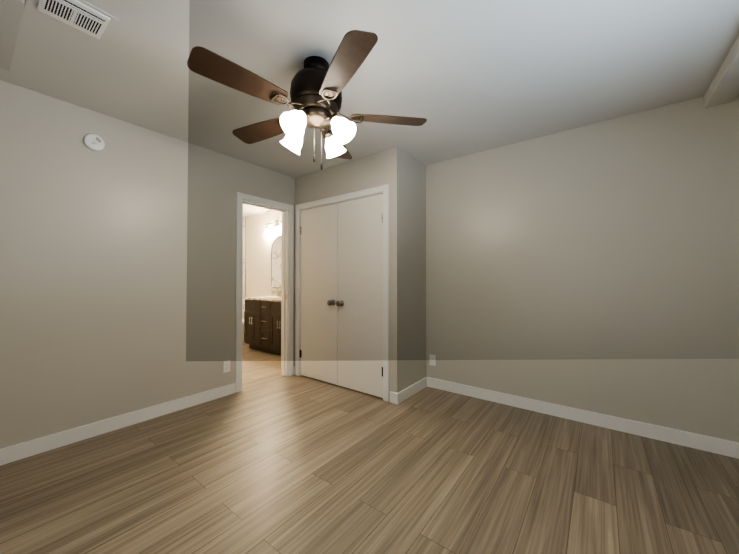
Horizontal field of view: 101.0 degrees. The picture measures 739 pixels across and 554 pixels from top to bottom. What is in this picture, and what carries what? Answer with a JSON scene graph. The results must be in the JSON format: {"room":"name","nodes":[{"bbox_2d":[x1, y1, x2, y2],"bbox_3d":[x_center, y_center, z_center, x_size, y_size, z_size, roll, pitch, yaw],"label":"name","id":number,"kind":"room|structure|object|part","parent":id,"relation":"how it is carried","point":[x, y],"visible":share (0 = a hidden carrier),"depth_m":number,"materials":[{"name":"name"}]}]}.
{"room":"empty bedroom","nodes":[
{"label":"empty bedroom","id":0,"kind":"room"},
{"bbox_2d":[0,80,294,448],"bbox_3d":[-1.635,-0.023,2.959,0.120,2.440,4.290,0,-1,37],"label":"wall","id":1,"kind":"structure","parent":0,"point":[118,275],"depth_m":2.35,"materials":[{"name":"paint"}]},
{"bbox_2d":[83,134,104,150],"bbox_3d":[-2.060,-1.009,2.281,0.033,0.120,0.120,0,-1,37],"label":"smoke detector","id":2,"kind":"object","parent":1,"relation":"attached to","point":[94,142],"visible":1,"depth_m":2.27,"materials":[{"name":"white plastic"}]},
{"bbox_2d":[0,383,234,465],"bbox_3d":[-2.090,1.140,2.237,0.014,0.100,2.305,0,-1,37],"label":"baseboard","id":3,"kind":"structure","parent":1,"relation":"attached to","point":[13,453],"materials":[{"name":"white wood"}]},
{"bbox_2d":[223,360,229,372],"bbox_3d":[-1.448,0.908,3.091,0.008,0.114,0.070,0,-1,37],"label":"outlet","id":4,"kind":"object","parent":1,"relation":"attached to","point":[226,366],"visible":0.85,"depth_m":3.08,"materials":[{"name":"white plastic"}]},
{"bbox_2d":[235,192,293,392],"bbox_3d":[-1.221,0.158,3.504,0.156,2.088,0.736,0,-1,37],"label":"door frame","id":5,"kind":"structure","parent":1,"relation":"attached to","point":[287,210],"depth_m":3.70,"materials":[{"name":"white wood"}]},
{"bbox_2d":[242,217,245,318],"bbox_3d":[-3.532,0.000,5.401,0.726,2.440,2.450,0,-1,37],"label":"wall tile","id":6,"kind":"structure","parent":0,"point":[244,263],"depth_m":6.18,"materials":[{"name":"white tile"}]},
{"bbox_2d":[246,211,281,296],"bbox_3d":[-1.207,-0.017,3.626,0.005,2.440,2.430,0,-1,37],"label":"wall","id":7,"kind":"structure","parent":0,"point":[259,243],"depth_m":3.52,"materials":[{"name":"paint"}]},
{"bbox_2d":[264,220,281,234],"bbox_3d":[-1.704,-0.906,5.492,0.600,0.255,0.120,0,-1,37],"label":"sconce","id":8,"kind":"object","parent":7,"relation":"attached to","point":[274,231],"depth_m":5.51,"materials":[{"name":"white glass"}]},
{"bbox_3d":[-1.896,-0.840,5.636,0.120,0.125,0.120,0,-1,37],"label":"lamp shade","id":9,"kind":"part","parent":8,"relation":"part of","materials":[{"name":"white glass"}]},
{"bbox_3d":[-1.704,-0.842,5.492,0.120,0.125,0.120,0,-1,37],"label":"lamp shade","id":10,"kind":"part","parent":8,"relation":"part of","materials":[{"name":"white glass"}]},
{"bbox_2d":[271,289,280,296],"bbox_3d":[-1.296,0.293,5.224,1.280,0.100,0.020,0,-1,37],"label":"backsplash","id":11,"kind":"structure","parent":7,"relation":"attached to","point":[274,293],"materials":[{"name":"beige stone"}]},
{"bbox_2d":[271,235,281,287],"bbox_3d":[-1.591,-0.276,5.454,0.558,0.945,0.018,0,-1,37],"label":"arched mirror","id":12,"kind":"object","parent":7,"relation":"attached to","point":[276,262],"depth_m":5.52,"materials":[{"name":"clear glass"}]},
{"bbox_2d":[294,146,425,401],"bbox_3d":[-0.152,-0.017,3.580,1.495,2.440,0.610,0,-1,37],"label":"wall","id":13,"kind":"structure","parent":0,"point":[400,172],"depth_m":3.09,"materials":[{"name":"paint"}]},
{"bbox_2d":[300,203,337,384],"bbox_3d":[-0.614,0.187,3.524,0.619,2.007,0.112,0,-1,37],"label":"closet door","id":14,"kind":"structure","parent":13,"relation":"in","point":[319,292],"depth_m":3.52,"materials":[{"name":"white wood"}]},
{"bbox_2d":[295,184,388,401],"bbox_3d":[-0.331,0.155,3.383,1.371,2.093,0.118,0,-1,37],"label":"trim","id":15,"kind":"structure","parent":13,"relation":"attached to","point":[382,189],"depth_m":3.08,"materials":[{"name":"white wood"}]},
{"bbox_2d":[336,194,382,397],"bbox_3d":[-0.118,0.183,3.148,0.619,2.007,0.112,0,-1,37],"label":"closet door","id":16,"kind":"structure","parent":13,"relation":"in","point":[359,303],"depth_m":3.15,"materials":[{"name":"white wood"}]},
{"bbox_2d":[392,377,427,404],"bbox_3d":[0.434,1.148,3.097,0.019,0.100,0.594,0,-1,37],"label":"baseboard","id":17,"kind":"structure","parent":13,"relation":"attached to","point":[399,397],"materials":[{"name":"white wood"}]},
{"bbox_2d":[0,344,738,553],"bbox_3d":[-1.276,1.244,2.676,7.840,0.100,4.290,0,-1,37],"label":"floor","id":18,"kind":"structure","parent":0,"point":[269,458],"depth_m":1.75,"materials":[{"name":"wood"}]},
{"bbox_2d":[242,299,246,344],"bbox_3d":[-2.338,0.825,5.583,0.450,0.795,0.695,0,-1,37],"label":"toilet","id":19,"kind":"object","parent":18,"relation":"on","point":[243,342],"depth_m":5.48,"materials":[{"name":"ceramic"}]},
{"bbox_2d":[243,297,280,355],"bbox_3d":[-1.466,0.796,4.983,1.245,0.840,0.602,0,-1,37],"label":"bathroom vanity","id":20,"kind":"object","parent":18,"relation":"on","point":[262,323],"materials":[{"name":"brown wood"}]},
{"bbox_2d":[251,297,280,300],"bbox_3d":[-1.465,0.359,5.002,1.280,0.035,0.577,0,-1,37],"label":"countertop","id":21,"kind":"structure","parent":20,"relation":"on","point":[252,298],"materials":[{"name":"white stone"}]},
{"bbox_2d":[0,0,738,217],"bbox_3d":[-1.276,-1.295,2.700,7.840,0.100,4.290,0,-1,37],"label":"ceiling","id":22,"kind":"structure","parent":0,"point":[465,77],"depth_m":1.80,"materials":[{"name":"paint"}]},
{"bbox_2d":[0,0,24,70],"bbox_3d":[-2.053,-1.248,1.343,0.760,0.020,0.650,0,-1,37],"label":"ceiling beam","id":23,"kind":"structure","parent":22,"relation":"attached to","point":[11,11],"depth_m":1.51,"materials":[{"name":"paint"}]},
{"bbox_2d":[25,0,118,43],"bbox_3d":[-1.407,-1.248,1.446,0.245,0.018,0.285,0,-1,37],"label":"ceiling vent","id":24,"kind":"object","parent":22,"relation":"in","point":[88,19],"visible":1,"depth_m":1.45,"materials":[{"name":"metal"}]},
{"bbox_2d":[187,30,426,169],"bbox_3d":[-0.348,-0.940,1.790,1.276,0.628,1.272,0,-1,37],"label":"ceiling fan","id":25,"kind":"object","parent":22,"relation":"hanging from","point":[318,84],"depth_m":1.66,"materials":[{"name":"brown wood"}]},
{"bbox_3d":[-0.478,-0.832,1.881,0.150,0.152,0.139,0,-1,37],"label":"lamp shade","id":26,"kind":"part","parent":25,"relation":"part of","materials":[{"name":"white glass"}]},
{"bbox_3d":[-0.398,-0.835,1.632,0.139,0.152,0.150,0,-1,37],"label":"lamp shade","id":27,"kind":"part","parent":25,"relation":"part of","materials":[{"name":"white glass"}]},
{"bbox_3d":[-0.306,-0.771,1.805,0.078,0.290,0.015,0,-1,37],"label":"chain","id":28,"kind":"part","parent":25,"relation":"part of","materials":[{"name":"grey metal"}]},
{"bbox_3d":[-0.229,-0.831,1.961,0.139,0.152,0.150,0,-1,37],"label":"lamp shade","id":29,"kind":"part","parent":25,"relation":"part of","materials":[{"name":"white glass"}]},
{"bbox_3d":[-0.149,-0.834,1.712,0.150,0.152,0.139,0,-1,37],"label":"lamp shade","id":30,"kind":"part","parent":25,"relation":"part of","materials":[{"name":"white glass"}]},
{"bbox_2d":[704,35,738,107],"bbox_3d":[1.243,-1.223,0.584,0.130,0.085,3.720,0,-1,37],"label":"ceiling beam","id":31,"kind":"structure","parent":22,"relation":"attached to","point":[723,88],"depth_m":1.85,"materials":[{"name":"paint"}]},
{"bbox_2d":[426,94,738,442],"bbox_3d":[1.191,-0.022,3.021,4.310,2.440,0.120,0,-1,37],"label":"wall","id":32,"kind":"structure","parent":0,"point":[594,267],"depth_m":2.44,"materials":[{"name":"paint"}]},
{"bbox_2d":[430,355,435,365],"bbox_3d":[0.686,0.905,3.314,0.070,0.114,0.008,0,-1,37],"label":"outlet","id":33,"kind":"object","parent":32,"relation":"attached to","point":[433,360],"visible":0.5,"depth_m":3.31,"materials":[{"name":"white plastic"}]},
{"bbox_2d":[428,377,738,458],"bbox_3d":[1.687,1.143,2.550,2.665,0.100,0.014,0,-1,37],"label":"baseboard","id":34,"kind":"structure","parent":32,"relation":"attached to","point":[688,439],"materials":[{"name":"white wood"}]}
]}

